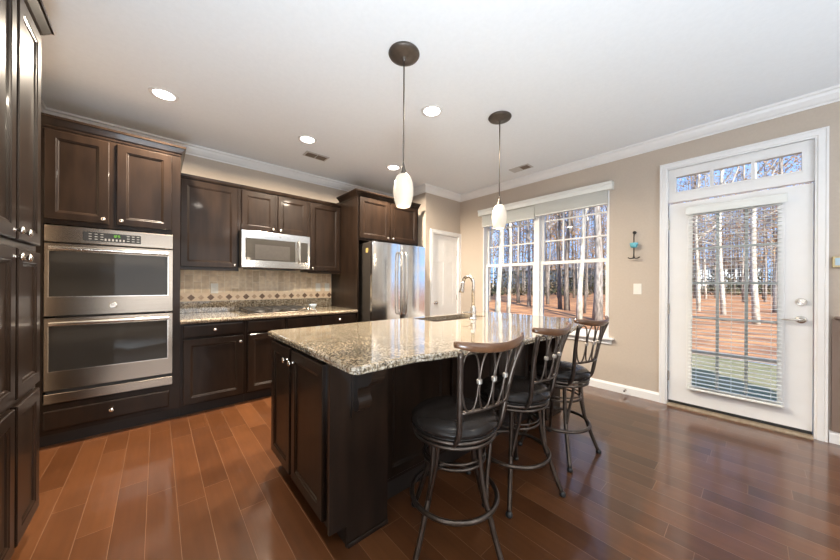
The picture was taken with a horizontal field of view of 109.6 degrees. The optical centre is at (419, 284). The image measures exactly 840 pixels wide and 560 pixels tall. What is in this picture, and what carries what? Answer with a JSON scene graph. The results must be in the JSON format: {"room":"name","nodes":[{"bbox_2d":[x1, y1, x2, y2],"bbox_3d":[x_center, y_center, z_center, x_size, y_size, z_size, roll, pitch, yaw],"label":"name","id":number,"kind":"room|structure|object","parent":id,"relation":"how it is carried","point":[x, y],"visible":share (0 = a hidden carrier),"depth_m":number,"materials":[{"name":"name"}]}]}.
{"room":"kitchen","nodes":[
{"label":"kitchen","id":0,"kind":"room"},
{"bbox_2d":[165,154,346,312],"bbox_3d":[-1.689,-0.168,4.316,5.140,2.810,0.140,0,0,-42],"label":"wall","id":1,"kind":"structure","parent":0,"point":[192,165],"depth_m":3.82,"materials":[{"name":"paint"}]},
{"bbox_2d":[180,173,238,270],"bbox_3d":[-2.392,-0.656,3.352,0.545,1.003,0.358,0,0,-42],"label":"upper cabinet","id":2,"kind":"object","parent":1,"relation":"attached to","point":[209,208],"visible":0.94,"depth_m":3.24,"materials":[{"name":"brown wood"}]},
{"bbox_2d":[43,107,393,197],"bbox_3d":[-1.921,-1.524,3.952,4.020,0.099,0.088,0,0,-42],"label":"trim","id":3,"kind":"structure","parent":1,"relation":"attached to","point":[191,149],"depth_m":3.59,"materials":[{"name":"white paint"}]},
{"bbox_2d":[180,268,330,301],"bbox_3d":[-2.032,-0.083,3.908,1.827,0.564,0.013,0,0,-42],"label":"tile backsplash","id":4,"kind":"structure","parent":1,"relation":"attached to","point":[242,284],"depth_m":3.79,"materials":[{"name":"tile"}]},
{"bbox_2d":[211,283,217,292],"bbox_3d":[-2.446,0.048,3.529,0.074,0.120,0.010,0,0,-42],"label":"wall outlet","id":5,"kind":"object","parent":4,"relation":"attached to","point":[214,286],"visible":1,"depth_m":3.52,"materials":[{"name":"beige plastic"}]},
{"bbox_2d":[239,184,308,236],"bbox_3d":[-1.883,-0.891,3.803,0.812,0.529,0.358,0,0,-42],"label":"upper cabinet","id":6,"kind":"object","parent":1,"relation":"attached to","point":[262,210],"visible":0.99,"depth_m":3.66,"materials":[{"name":"brown wood"}]},
{"bbox_2d":[238,230,309,270],"bbox_3d":[-1.848,-0.403,3.752,0.784,0.438,0.452,0,0,-42],"label":"microwave oven","id":7,"kind":"object","parent":6,"relation":"attached to","point":[257,250],"visible":0.98,"depth_m":3.58,"materials":[{"name":"grey metal"}]},
{"bbox_2d":[300,198,341,273],"bbox_3d":[-1.406,-0.651,4.227,0.464,1.003,0.358,0,0,-42],"label":"upper cabinet","id":8,"kind":"object","parent":1,"relation":"attached to","point":[324,216],"visible":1,"depth_m":4.12,"materials":[{"name":"brown wood"}]},
{"bbox_2d":[10,385,839,559],"bbox_3d":[-0.462,1.303,-0.217,9.310,0.120,8.560,0,0,-42],"label":"floor","id":9,"kind":"structure","parent":0,"point":[666,482],"depth_m":1.74,"materials":[{"name":"brown wood"}]},
{"bbox_2d":[0,0,54,559],"bbox_3d":[-1.622,-0.050,0.897,0.416,2.574,1.456,0,0,-42],"label":"pantry cabinet","id":10,"kind":"object","parent":9,"relation":"on","point":[22,22],"visible":1,"depth_m":1.27,"materials":[{"name":"brown wood"}]},
{"bbox_2d":[35,112,185,447],"bbox_3d":[-2.802,-0.016,2.684,1.023,2.493,0.818,0,0,-42],"label":"tall cabinet","id":11,"kind":"object","parent":9,"relation":"on","point":[93,176],"visible":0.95,"depth_m":2.43,"materials":[{"name":"brown wood"}]},
{"bbox_2d":[43,224,172,404],"bbox_3d":[-2.723,0.226,2.676,0.736,1.345,0.744,0,0,-42],"label":"double oven","id":12,"kind":"object","parent":11,"relation":"in","point":[108,293],"visible":1,"depth_m":2.40,"materials":[{"name":"grey metal"}]},
{"bbox_2d":[179,320,244,415],"bbox_3d":[-2.253,0.800,3.174,0.528,0.868,0.818,0,0,-42],"label":"base cabinet","id":13,"kind":"object","parent":9,"relation":"on","point":[212,354],"visible":1,"depth_m":2.88,"materials":[{"name":"brown wood"}]},
{"bbox_2d":[180,298,357,323],"bbox_3d":[-1.769,0.285,3.607,1.823,0.167,0.810,0,0,-42],"label":"countertop","id":14,"kind":"structure","parent":13,"relation":"on","point":[197,311],"depth_m":3.49,"materials":[{"name":"stone"}]},
{"bbox_2d":[238,305,315,314],"bbox_3d":[-1.756,0.303,3.650,0.760,0.050,0.530,0,0,-42],"label":"gas cooktop","id":15,"kind":"object","parent":14,"relation":"in","point":[283,308],"visible":1,"depth_m":3.54,"materials":[{"name":"metal"}]},
{"bbox_2d":[244,315,318,400],"bbox_3d":[-1.760,0.802,3.612,0.789,0.868,0.818,0,0,-42],"label":"base cabinet","id":16,"kind":"object","parent":9,"relation":"on","point":[258,345],"visible":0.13,"depth_m":3.18,"materials":[{"name":"brown wood"}]},
{"bbox_2d":[319,313,355,325],"bbox_3d":[-1.276,0.805,4.042,0.504,0.868,0.818,0,0,-42],"label":"drawer","id":17,"kind":"object","parent":9,"relation":"on","point":[331,319],"visible":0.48,"depth_m":3.74,"materials":[{"name":"brown wood"}]},
{"bbox_2d":[331,188,420,322],"bbox_3d":[-0.697,-0.002,4.531,1.129,2.486,0.848,0,0,-42],"label":"tall cabinet","id":18,"kind":"object","parent":9,"relation":"on","point":[366,216],"visible":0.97,"depth_m":4.16,"materials":[{"name":"brown wood"}]},
{"bbox_2d":[358,241,424,321],"bbox_3d":[-0.555,0.336,4.441,0.928,1.812,1.061,0,0,-42],"label":"refrigerator","id":19,"kind":"object","parent":9,"relation":"on","point":[391,279],"visible":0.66,"depth_m":4.01,"materials":[{"name":"grey metal"}]},
{"bbox_2d":[271,317,571,548],"bbox_3d":[0.234,0.807,2.396,2.434,0.879,1.102,0,0,-42],"label":"kitchen island","id":20,"kind":"object","parent":9,"relation":"on","point":[349,444],"visible":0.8,"depth_m":1.54,"materials":[{"name":"brown wood"}]},
{"bbox_2d":[268,311,581,374],"bbox_3d":[0.308,0.348,2.389,2.485,0.038,1.361,0,0,-42],"label":"island countertop","id":21,"kind":"structure","parent":20,"relation":"on","point":[359,348],"depth_m":1.85,"materials":[{"name":"stone"}]},
{"bbox_2d":[459,275,476,319],"bbox_3d":[0.462,0.119,2.841,0.154,0.422,0.198,0,0,-1],"label":"kitchen faucet","id":22,"kind":"object","parent":21,"relation":"on","point":[472,312],"visible":0.99,"depth_m":2.79,"materials":[{"name":"silver metal"}]},
{"bbox_2d":[410,332,524,559],"bbox_3d":[0.217,0.734,1.415,0.533,1.024,0.549,0,0,0],"label":"bar stool","id":23,"kind":"object","parent":9,"relation":"on","point":[454,421],"visible":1,"depth_m":1.32,"materials":[{"name":"black metal"}]},
{"bbox_2d":[466,321,571,518],"bbox_3d":[0.628,0.736,1.820,0.492,1.024,0.538,0,0,-24],"label":"bar stool","id":24,"kind":"object","parent":9,"relation":"on","point":[525,393],"visible":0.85,"depth_m":1.70,"materials":[{"name":"brown metal"}]},
{"bbox_2d":[517,315,608,472],"bbox_3d":[1.083,0.738,2.219,0.456,1.024,0.546,0,0,-34],"label":"bar stool","id":25,"kind":"object","parent":9,"relation":"on","point":[572,375],"visible":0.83,"depth_m":2.09,"materials":[{"name":"brown metal"}]},
{"bbox_2d":[412,192,459,315],"bbox_3d":[0.130,-0.159,5.294,0.840,2.810,0.810,0,0,-42],"label":"wall","id":26,"kind":"structure","parent":0,"point":[436,212],"depth_m":4.82,"materials":[{"name":"paint"}]},
{"bbox_2d":[413,184,425,195],"bbox_3d":[-0.182,-1.515,4.954,0.088,0.099,0.898,0,0,-42],"label":"trim","id":27,"kind":"structure","parent":26,"relation":"attached to","point":[420,189],"depth_m":4.75,"materials":[{"name":"white paint"}]},
{"bbox_2d":[425,183,460,201],"bbox_3d":[0.401,-1.512,4.929,0.928,0.099,0.088,0,0,-42],"label":"trim","id":28,"kind":"structure","parent":26,"relation":"attached to","point":[430,189],"depth_m":4.90,"materials":[{"name":"white paint"}]},
{"bbox_2d":[430,229,460,315],"bbox_3d":[0.417,0.177,5.044,0.742,2.141,0.149,0,0,-42],"label":"door","id":29,"kind":"structure","parent":26,"relation":"in","point":[445,247],"depth_m":5.03,"materials":[{"name":"white paint"}]},
{"bbox_2d":[40,0,839,194],"bbox_3d":[-0.447,-1.692,-0.217,9.310,0.250,8.560,0,0,-42],"label":"ceiling","id":30,"kind":"structure","parent":0,"point":[577,80],"depth_m":2.19,"materials":[{"name":"paint"}]},
{"bbox_2d":[148,87,178,101],"bbox_3d":[-2.125,-1.571,2.459,0.196,0.009,0.196,0,0,-42],"label":"recessed light","id":31,"kind":"object","parent":30,"relation":"in","point":[160,93],"visible":1,"depth_m":2.45,"materials":[{"name":"white paint"}]},
{"bbox_2d":[298,135,316,143],"bbox_3d":[-1.220,-1.566,3.215,0.196,0.009,0.196,0,0,-42],"label":"recessed light","id":32,"kind":"object","parent":30,"relation":"in","point":[306,139],"visible":1,"depth_m":3.20,"materials":[{"name":"white paint"}]},
{"bbox_2d":[303,151,329,161],"bbox_3d":[-1.270,-1.566,3.625,0.280,0.010,0.150,0,0,-42],"label":"ceiling vent","id":33,"kind":"object","parent":30,"relation":"in","point":[307,153],"visible":1,"depth_m":3.62,"materials":[{"name":"metal"}]},
{"bbox_2d":[386,165,400,170],"bbox_3d":[-0.353,-1.562,3.971,0.196,0.009,0.196,0,0,-42],"label":"recessed light","id":34,"kind":"object","parent":30,"relation":"in","point":[389,167],"visible":1,"depth_m":3.96,"materials":[{"name":"white paint"}]},
{"bbox_2d":[388,41,419,207],"bbox_3d":[-0.111,-1.046,2.010,0.212,1.038,0.212,0,0,-42],"label":"pendant lamp","id":35,"kind":"object","parent":30,"relation":"hanging from","point":[401,53],"visible":1,"depth_m":1.97,"materials":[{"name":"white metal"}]},
{"bbox_2d":[421,104,442,117],"bbox_3d":[0.108,-1.560,2.675,0.196,0.009,0.196,0,0,-42],"label":"recessed light","id":36,"kind":"object","parent":30,"relation":"in","point":[431,111],"visible":1,"depth_m":2.67,"materials":[{"name":"white paint"}]},
{"bbox_2d":[488,111,511,228],"bbox_3d":[0.742,-1.042,2.766,0.212,1.038,0.212,0,0,-42],"label":"pendant lamp","id":37,"kind":"object","parent":30,"relation":"hanging from","point":[499,214],"visible":1,"depth_m":2.73,"materials":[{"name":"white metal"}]},
{"bbox_2d":[509,164,532,172],"bbox_3d":[1.350,-1.553,3.972,0.150,0.010,0.280,0,0,-42],"label":"ceiling vent","id":38,"kind":"object","parent":30,"relation":"in","point":[526,166],"visible":1,"depth_m":3.96,"materials":[{"name":"metal"}]},
{"bbox_2d":[460,101,839,441],"bbox_3d":[2.975,-0.145,2.826,0.140,2.810,8.280,0,0,-42],"label":"wall","id":39,"kind":"structure","parent":0,"point":[632,358],"depth_m":3.32,"materials":[{"name":"paint"}]},
{"bbox_2d":[483,191,613,344],"bbox_3d":[1.681,-0.219,4.243,0.195,1.855,1.935,0,0,-42],"label":"window","id":40,"kind":"structure","parent":39,"relation":"in","point":[539,223],"depth_m":4.21,"materials":[{"name":"white paint"}]},
{"bbox_2d":[478,180,613,227],"bbox_3d":[1.618,-1.073,4.191,0.084,0.280,1.930,0,0,-42],"label":"window blind","id":41,"kind":"object","parent":40,"relation":"attached to","point":[594,195],"visible":0.92,"depth_m":3.95,"materials":[{"name":"fabric"}]},
{"bbox_2d":[589,378,658,401],"bbox_3d":[1.628,1.204,4.218,0.016,0.098,2.798,0,0,-42],"label":"baseboard","id":42,"kind":"structure","parent":39,"relation":"attached to","point":[633,391],"depth_m":3.39,"materials":[{"name":"white paint"}]},
{"bbox_2d":[628,231,639,258],"bbox_3d":[2.390,-0.442,3.313,0.084,0.314,0.088,0,0,2],"label":"wall sconce","id":43,"kind":"object","parent":39,"relation":"attached to","point":[634,244],"depth_m":3.31,"materials":[{"name":"glass"}]},
{"bbox_2d":[633,284,641,293],"bbox_3d":[2.435,0.051,3.320,0.010,0.120,0.076,0,0,-42],"label":"light switch","id":44,"kind":"object","parent":39,"relation":"attached to","point":[637,288],"visible":1,"depth_m":3.31,"materials":[{"name":"beige plastic"}]},
{"bbox_2d":[461,84,839,201],"bbox_3d":[3.165,-1.499,2.447,0.088,0.099,7.470,0,0,-42],"label":"trim","id":45,"kind":"structure","parent":39,"relation":"attached to","point":[829,95],"depth_m":2.98,"materials":[{"name":"white paint"}]},
{"bbox_2d":[659,126,829,441],"bbox_3d":[2.957,-0.003,2.808,0.190,2.526,1.066,0,0,-42],"label":"door","id":46,"kind":"structure","parent":39,"relation":"in","point":[803,276],"depth_m":2.57,"materials":[{"name":"white paint"}]},
{"bbox_2d":[686,193,787,407],"bbox_3d":[2.899,0.139,2.756,0.061,1.829,0.646,0,0,-42],"label":"door blind","id":47,"kind":"object","parent":46,"relation":"attached to","point":[777,198],"visible":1,"depth_m":2.75,"materials":[{"name":"plastic"}]},
{"bbox_2d":[829,430,839,444],"bbox_3d":[4.463,1.218,1.024,0.016,0.098,3.600,0,0,-42],"label":"baseboard","id":48,"kind":"structure","parent":39,"relation":"attached to","point":[834,437],"depth_m":2.35,"materials":[{"name":"white paint"}]},
{"bbox_2d":[831,316,839,432],"bbox_3d":[3.661,0.710,1.906,0.048,0.910,1.188,0,0,-42],"label":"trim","id":49,"kind":"structure","parent":39,"relation":"attached to","point":[835,356],"depth_m":2.34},
{"bbox_2d":[832,256,839,267],"bbox_3d":[3.321,-0.177,2.309,0.028,0.087,0.128,0,0,-42],"label":"thermostat","id":50,"kind":"object","parent":39,"relation":"attached to","point":[835,260],"visible":1,"depth_m":2.34,"materials":[{"name":"beige plastic"}]},
{"label":"outside","id":51,"kind":"structure","parent":0,"visible":0},
{"bbox_2d":[692,354,776,400],"bbox_3d":[-4.441,1.584,11.921,22.274,0.217,103.851,0,0,-29],"label":"lawn","id":52,"kind":"structure","parent":51,"point":[695,355],"depth_m":5.56,"materials":[{"name":"green plant"}]},
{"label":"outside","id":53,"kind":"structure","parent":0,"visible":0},
{"bbox_2d":[489,288,776,364],"bbox_3d":[20.817,1.305,38.527,107.710,1.027,190.000,0,0,-42],"label":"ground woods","id":54,"kind":"structure","parent":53,"point":[551,309],"depth_m":15.22,"materials":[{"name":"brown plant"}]},
{"bbox_2d":[495,229,502,311],"bbox_3d":[3.707,-6.094,15.077,3.925,16.112,4.764,0,0,-28],"label":"bare tree","id":55,"kind":"object","parent":54,"relation":"on","point":[500,251],"visible":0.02,"depth_m":14.44,"materials":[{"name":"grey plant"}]},
{"bbox_2d":[489,224,514,300],"bbox_3d":[6.989,-6.892,28.583,5.160,17.448,5.407,0,0,19],"label":"tree","id":56,"kind":"object","parent":54,"relation":"on","point":[513,224],"visible":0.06,"depth_m":28.62,"materials":[{"name":"grey plant"}]},
{"bbox_2d":[492,227,513,291],"bbox_3d":[11.389,-8.215,46.508,6.328,19.884,4.736,0,0,-31],"label":"tree","id":57,"kind":"object","parent":54,"relation":"on","point":[492,227],"visible":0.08,"depth_m":46.06,"materials":[{"name":"grey plant"}]},
{"bbox_2d":[506,223,511,312],"bbox_3d":[5.019,-6.810,15.982,4.740,17.519,3.989,0,0,34],"label":"bare tree","id":58,"kind":"object","parent":54,"relation":"on","point":[508,309],"visible":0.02,"depth_m":15.93,"materials":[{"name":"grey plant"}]},
{"bbox_2d":[492,222,530,268],"bbox_3d":[8.208,-4.940,26.601,4.227,13.530,4.694,0,0,-13],"label":"tree","id":59,"kind":"object","parent":54,"relation":"on","point":[525,222],"visible":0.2,"depth_m":26.77,"materials":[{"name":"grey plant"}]},
{"bbox_2d":[495,261,532,287],"bbox_3d":[29.078,-2.624,86.655,8.800,7.810,10.800,0,0,-42],"label":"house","id":60,"kind":"structure","parent":54,"relation":"on","point":[520,267],"depth_m":83.33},
{"bbox_2d":[506,222,530,288],"bbox_3d":[15.391,-6.593,49.566,5.158,16.507,5.727,0,0,42],"label":"tree","id":61,"kind":"object","parent":54,"relation":"on","point":[514,222],"visible":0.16,"depth_m":49.80,"materials":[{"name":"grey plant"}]},
{"bbox_2d":[508,222,533,294],"bbox_3d":[14.217,-6.962,39.541,5.132,17.354,5.378,0,0,-11],"label":"tree","id":62,"kind":"object","parent":54,"relation":"on","point":[523,222],"visible":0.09,"depth_m":39.46,"materials":[{"name":"grey plant"}]},
{"bbox_2d":[512,221,531,294],"bbox_3d":[13.487,-7.628,39.373,6.506,18.703,5.101,0,0,32],"label":"tree","id":63,"kind":"object","parent":54,"relation":"on","point":[522,221],"visible":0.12,"depth_m":39.44,"materials":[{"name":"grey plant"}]},
{"bbox_2d":[492,216,556,269],"bbox_3d":[9.652,-7.771,26.523,5.970,19.266,5.698,0,0,-44],"label":"tree","id":64,"kind":"object","parent":54,"relation":"on","point":[529,221],"visible":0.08,"depth_m":26.29,"materials":[{"name":"grey plant"}]},
{"bbox_2d":[505,219,548,294],"bbox_3d":[14.962,-9.393,39.503,6.926,22.350,6.610,0,0,-24],"label":"tree","id":65,"kind":"object","parent":54,"relation":"on","point":[531,219],"visible":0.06,"depth_m":39.23,"materials":[{"name":"grey plant"}]},
{"bbox_2d":[526,220,530,306],"bbox_3d":[8.056,-7.489,21.892,5.584,18.750,4.305,0,0,-36],"label":"bare tree","id":66,"kind":"object","parent":54,"relation":"on","point":[527,226],"visible":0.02,"depth_m":21.89,"materials":[{"name":"grey plant"}]},
{"bbox_2d":[505,221,554,302],"bbox_3d":[8.287,-9.603,25.782,6.282,23.033,8.012,0,0,-9],"label":"tree","id":67,"kind":"object","parent":54,"relation":"on","point":[517,280],"visible":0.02,"depth_m":25.56,"materials":[{"name":"grey plant"}]},
{"bbox_2d":[526,213,580,281],"bbox_3d":[11.850,-6.551,27.346,5.737,16.791,4.552,0,0,-26],"label":"tree","id":68,"kind":"object","parent":54,"relation":"on","point":[550,230],"visible":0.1,"depth_m":27.61,"materials":[{"name":"grey plant"}]},
{"bbox_2d":[544,218,563,294],"bbox_3d":[18.300,-4.758,40.607,4.453,12.835,4.010,0,0,-19],"label":"tree","id":69,"kind":"object","parent":54,"relation":"on","point":[555,218],"visible":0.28,"depth_m":40.67,"materials":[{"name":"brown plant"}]},
{"bbox_2d":[545,213,565,303],"bbox_3d":[10.816,-5.928,23.953,3.887,15.583,4.115,0,0,-3],"label":"bare tree","id":70,"kind":"object","parent":54,"relation":"on","point":[547,219],"visible":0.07,"depth_m":23.90,"materials":[{"name":"grey plant"}]},
{"bbox_2d":[551,211,571,310],"bbox_3d":[9.444,-7.492,19.229,3.885,18.797,5.439,0,0,-35],"label":"bare tree","id":71,"kind":"object","parent":54,"relation":"on","point":[567,247],"visible":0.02,"depth_m":18.93,"materials":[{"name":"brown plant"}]},
{"bbox_2d":[549,210,576,308],"bbox_3d":[9.939,-6.862,20.516,5.425,17.524,4.710,0,0,-11],"label":"bare tree","id":72,"kind":"object","parent":54,"relation":"on","point":[560,306],"visible":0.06,"depth_m":19.93,"materials":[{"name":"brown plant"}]},
{"bbox_2d":[547,214,578,269],"bbox_3d":[15.050,-4.544,32.215,3.923,12.556,4.356,0,0,41],"label":"tree","id":73,"kind":"object","parent":54,"relation":"on","point":[553,214],"visible":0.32,"depth_m":32.18,"materials":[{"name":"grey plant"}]},
{"bbox_2d":[551,219,576,286],"bbox_3d":[23.883,-7.469,50.008,6.302,18.118,4.942,0,0,-3],"label":"tree","id":74,"kind":"object","parent":54,"relation":"on","point":[573,219],"visible":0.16,"depth_m":50.18,"materials":[{"name":"brown plant"}]},
{"bbox_2d":[548,211,580,297],"bbox_3d":[15.343,-7.702,32.312,5.172,18.962,6.596,0,0,19],"label":"tree","id":75,"kind":"object","parent":54,"relation":"on","point":[580,211],"visible":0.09,"depth_m":32.51,"materials":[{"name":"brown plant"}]},
{"bbox_2d":[549,211,593,257],"bbox_3d":[15.895,-8.013,31.485,5.807,19.636,6.084,0,0,1],"label":"tree","id":76,"kind":"object","parent":54,"relation":"on","point":[581,211],"visible":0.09,"depth_m":31.31,"materials":[{"name":"grey plant"}]},
{"bbox_2d":[544,258,605,286],"bbox_3d":[41.802,-2.883,80.986,9.800,8.330,13.800,0,0,-42],"label":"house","id":77,"kind":"structure","parent":54,"relation":"on","point":[593,266],"depth_m":78.15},
{"bbox_2d":[551,210,603,297],"bbox_3d":[16.923,-9.235,32.643,7.683,22.088,6.024,0,0,-6],"label":"tree","id":78,"kind":"object","parent":54,"relation":"on","point":[572,225],"visible":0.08,"depth_m":32.83,"materials":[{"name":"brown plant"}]},
{"bbox_2d":[562,210,593,294],"bbox_3d":[21.469,-7.317,40.893,5.576,17.996,5.322,0,0,26],"label":"tree","id":79,"kind":"object","parent":54,"relation":"on","point":[577,210],"visible":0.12,"depth_m":41.00,"materials":[{"name":"grey plant"}]},
{"bbox_2d":[569,211,592,286],"bbox_3d":[19.024,-5.601,35.103,3.481,14.614,4.651,0,0,-1],"label":"tree","id":80,"kind":"object","parent":54,"relation":"on","point":[577,211],"visible":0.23,"depth_m":35.16,"materials":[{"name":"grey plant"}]},
{"bbox_2d":[574,207,593,318],"bbox_3d":[8.235,-5.976,14.869,4.632,15.848,4.188,0,0,-8],"label":"bare tree","id":81,"kind":"object","parent":54,"relation":"on","point":[579,305],"visible":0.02,"depth_m":14.45,"materials":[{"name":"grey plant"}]},
{"bbox_2d":[583,211,588,312],"bbox_3d":[9.683,-6.555,17.162,4.488,16.949,3.662,0,0,-7],"label":"bare tree","id":82,"kind":"object","parent":54,"relation":"on","point":[587,240],"visible":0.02,"depth_m":16.98,"materials":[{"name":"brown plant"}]},
{"bbox_2d":[571,209,605,297],"bbox_3d":[19.476,-4.645,33.782,3.441,12.693,4.337,0,0,-26],"label":"tree","id":83,"kind":"object","parent":54,"relation":"on","point":[600,209],"visible":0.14,"depth_m":33.90,"materials":[{"name":"grey plant"}]},
{"bbox_2d":[572,205,606,264],"bbox_3d":[17.643,-6.034,29.233,4.896,15.668,5.436,0,0,21],"label":"tree","id":84,"kind":"object","parent":54,"relation":"on","point":[606,205],"visible":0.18,"depth_m":29.80,"materials":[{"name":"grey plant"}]},
{"bbox_2d":[585,206,606,292],"bbox_3d":[24.908,-6.120,42.822,4.212,15.540,5.310,0,0,44],"label":"tree","id":85,"kind":"object","parent":54,"relation":"on","point":[600,206],"visible":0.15,"depth_m":43.15,"materials":[{"name":"grey plant"}]},
{"bbox_2d":[592,206,602,320],"bbox_3d":[8.167,-7.361,14.330,3.581,18.625,5.446,0,0,-27],"label":"bare tree","id":86,"kind":"object","parent":54,"relation":"on","point":[597,312],"visible":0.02,"depth_m":13.84,"materials":[{"name":"grey plant"}]},
{"bbox_2d":[491,263,772,295],"bbox_3d":[47.336,-1.174,56.775,101.539,6.188,79.149,0,0,-42],"label":"undergrowth","id":87,"kind":"object","parent":54,"relation":"on","point":[552,288],"visible":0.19,"depth_m":50.54,"materials":[{"name":"plant"}]},
{"bbox_2d":[684,177,726,268],"bbox_3d":[37.508,-6.503,39.742,5.023,16.210,4.794,0,0,4],"label":"tree","id":88,"kind":"object","parent":54,"relation":"on","point":[687,177],"visible":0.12,"depth_m":39.75,"materials":[{"name":"grey plant"}]},
{"bbox_2d":[674,166,738,314],"bbox_3d":[15.877,-6.593,16.186,4.492,16.984,3.954,0,0,37],"label":"bare tree","id":89,"kind":"object","parent":54,"relation":"on","point":[721,275],"visible":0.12,"depth_m":15.94,"materials":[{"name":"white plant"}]},
{"bbox_2d":[679,175,733,297],"bbox_3d":[28.934,-7.108,31.258,5.224,17.663,5.473,0,0,-24],"label":"tree","id":90,"kind":"object","parent":54,"relation":"on","point":[694,293],"visible":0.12,"depth_m":31.26,"materials":[{"name":"grey plant"}]},
{"bbox_2d":[693,198,723,294],"bbox_3d":[38.057,-5.772,39.886,4.554,14.698,4.347,0,0,37],"label":"tree","id":91,"kind":"object","parent":54,"relation":"on","point":[710,198],"visible":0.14,"depth_m":39.94,"materials":[{"name":"grey plant"}]},
{"bbox_2d":[691,172,726,288],"bbox_3d":[41.576,-9.906,44.876,8.029,23.083,6.296,0,0,43],"label":"tree","id":92,"kind":"object","parent":54,"relation":"on","point":[707,172],"visible":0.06,"depth_m":44.73,"materials":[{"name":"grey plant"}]},
{"bbox_2d":[698,173,736,297],"bbox_3d":[31.362,-5.172,31.727,3.720,13.724,4.690,0,0,43],"label":"tree","id":93,"kind":"object","parent":54,"relation":"on","point":[719,173],"visible":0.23,"depth_m":31.38,"materials":[{"name":"grey plant"}]},
{"bbox_2d":[694,172,742,298],"bbox_3d":[29.354,-6.506,30.054,3.924,16.477,5.244,0,0,7],"label":"tree","id":94,"kind":"object","parent":54,"relation":"on","point":[705,230],"visible":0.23,"depth_m":30.15,"materials":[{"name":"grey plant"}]},
{"bbox_2d":[688,171,756,310],"bbox_3d":[17.441,-6.026,17.518,3.397,15.821,4.045,0,0,-18],"label":"bare tree","id":95,"kind":"object","parent":54,"relation":"on","point":[698,296],"visible":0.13,"depth_m":17.90,"materials":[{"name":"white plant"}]},
{"bbox_2d":[702,211,748,297],"bbox_3d":[32.942,-4.538,32.397,3.876,12.405,4.304,0,0,-14],"label":"tree","id":96,"kind":"object","parent":54,"relation":"on","point":[725,244],"visible":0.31,"depth_m":32.03,"materials":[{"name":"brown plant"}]},
{"bbox_2d":[702,163,776,301],"bbox_3d":[27.373,-8.255,24.922,6.241,20.140,5.956,0,0,42],"label":"tree","id":97,"kind":"object","parent":54,"relation":"on","point":[743,166],"visible":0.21,"depth_m":25.06,"materials":[{"name":"grey plant"}]},
{"bbox_2d":[709,165,769,296],"bbox_3d":[36.428,-7.882,33.720,4.570,19.189,6.107,0,0,-20],"label":"tree","id":98,"kind":"object","parent":54,"relation":"on","point":[748,165],"visible":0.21,"depth_m":33.69,"materials":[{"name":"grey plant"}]},
{"bbox_2d":[723,166,756,294],"bbox_3d":[39.520,-7.050,37.501,4.729,17.337,6.030,0,0,-16],"label":"tree","id":99,"kind":"object","parent":54,"relation":"on","point":[734,286],"visible":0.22,"depth_m":37.40,"materials":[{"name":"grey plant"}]},
{"bbox_2d":[722,166,761,289],"bbox_3d":[45.078,-8.087,41.802,5.730,19.375,6.004,0,0,39],"label":"tree","id":100,"kind":"object","parent":54,"relation":"on","point":[741,251],"visible":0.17,"depth_m":41.70,"materials":[{"name":"grey plant"}]},
{"bbox_2d":[722,166,761,288],"bbox_3d":[52.608,-9.642,48.743,7.781,22.370,6.101,0,0,-4],"label":"tree","id":101,"kind":"object","parent":54,"relation":"on","point":[747,166],"visible":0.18,"depth_m":48.99,"materials":[{"name":"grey plant"}]},
{"bbox_2d":[733,162,769,295],"bbox_3d":[40.906,-6.994,36.986,4.113,17.269,5.496,0,0,-12],"label":"tree","id":102,"kind":"object","parent":54,"relation":"on","point":[759,162],"visible":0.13,"depth_m":36.88,"materials":[{"name":"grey plant"}]},
{"bbox_2d":[729,170,776,298],"bbox_3d":[34.809,-5.233,29.821,4.814,13.875,4.335,0,0,-15],"label":"tree","id":103,"kind":"object","parent":54,"relation":"on","point":[766,170],"visible":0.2,"depth_m":29.70,"materials":[{"name":"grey plant"}]},
{"bbox_2d":[714,157,799,324],"bbox_3d":[13.761,-7.312,12.900,5.034,18.496,5.640,0,0,24],"label":"bare tree","id":104,"kind":"object","parent":54,"relation":"on","point":[757,310],"visible":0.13,"depth_m":12.49,"materials":[{"name":"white plant"}]},
{"bbox_2d":[732,158,792,301],"bbox_3d":[29.513,-6.267,25.752,4.364,16.100,5.501,0,0,21],"label":"tree","id":105,"kind":"object","parent":54,"relation":"on","point":[765,249],"visible":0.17,"depth_m":25.32,"materials":[{"name":"grey plant"}]},
{"bbox_2d":[749,213,775,286],"bbox_3d":[46.097,-4.473,39.701,4.175,12.034,3.760,0,0,25],"label":"tree","id":106,"kind":"object","parent":54,"relation":"on","point":[769,213],"visible":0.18,"depth_m":39.57,"materials":[{"name":"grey plant"}]},
{"bbox_2d":[735,155,792,295],"bbox_3d":[41.492,-8.808,34.464,5.726,20.995,7.303,0,0,-30],"label":"tree","id":107,"kind":"object","parent":54,"relation":"on","point":[792,155],"visible":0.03,"depth_m":34.43,"materials":[{"name":"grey plant"}]},
{"bbox_2d":[737,154,800,247],"bbox_3d":[31.434,-7.822,25.655,5.680,19.204,5.951,0,0,-27],"label":"tree","id":108,"kind":"object","parent":54,"relation":"on","point":[798,154],"visible":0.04,"depth_m":26.00,"materials":[{"name":"grey plant"}]},
{"bbox_2d":[750,155,805,312],"bbox_3d":[21.188,-5.922,16.526,5.383,15.601,3.337,0,0,18],"label":"bare tree","id":109,"kind":"object","parent":54,"relation":"on","point":[780,171],"visible":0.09,"depth_m":17.00,"materials":[{"name":"grey plant"}]},
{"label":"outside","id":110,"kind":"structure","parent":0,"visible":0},
{"bbox_2d":[694,257,762,285],"bbox_3d":[88.971,-3.318,86.986,9.800,8.730,15.800,0,0,-42],"label":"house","id":111,"kind":"structure","parent":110,"point":[726,273],"depth_m":83.96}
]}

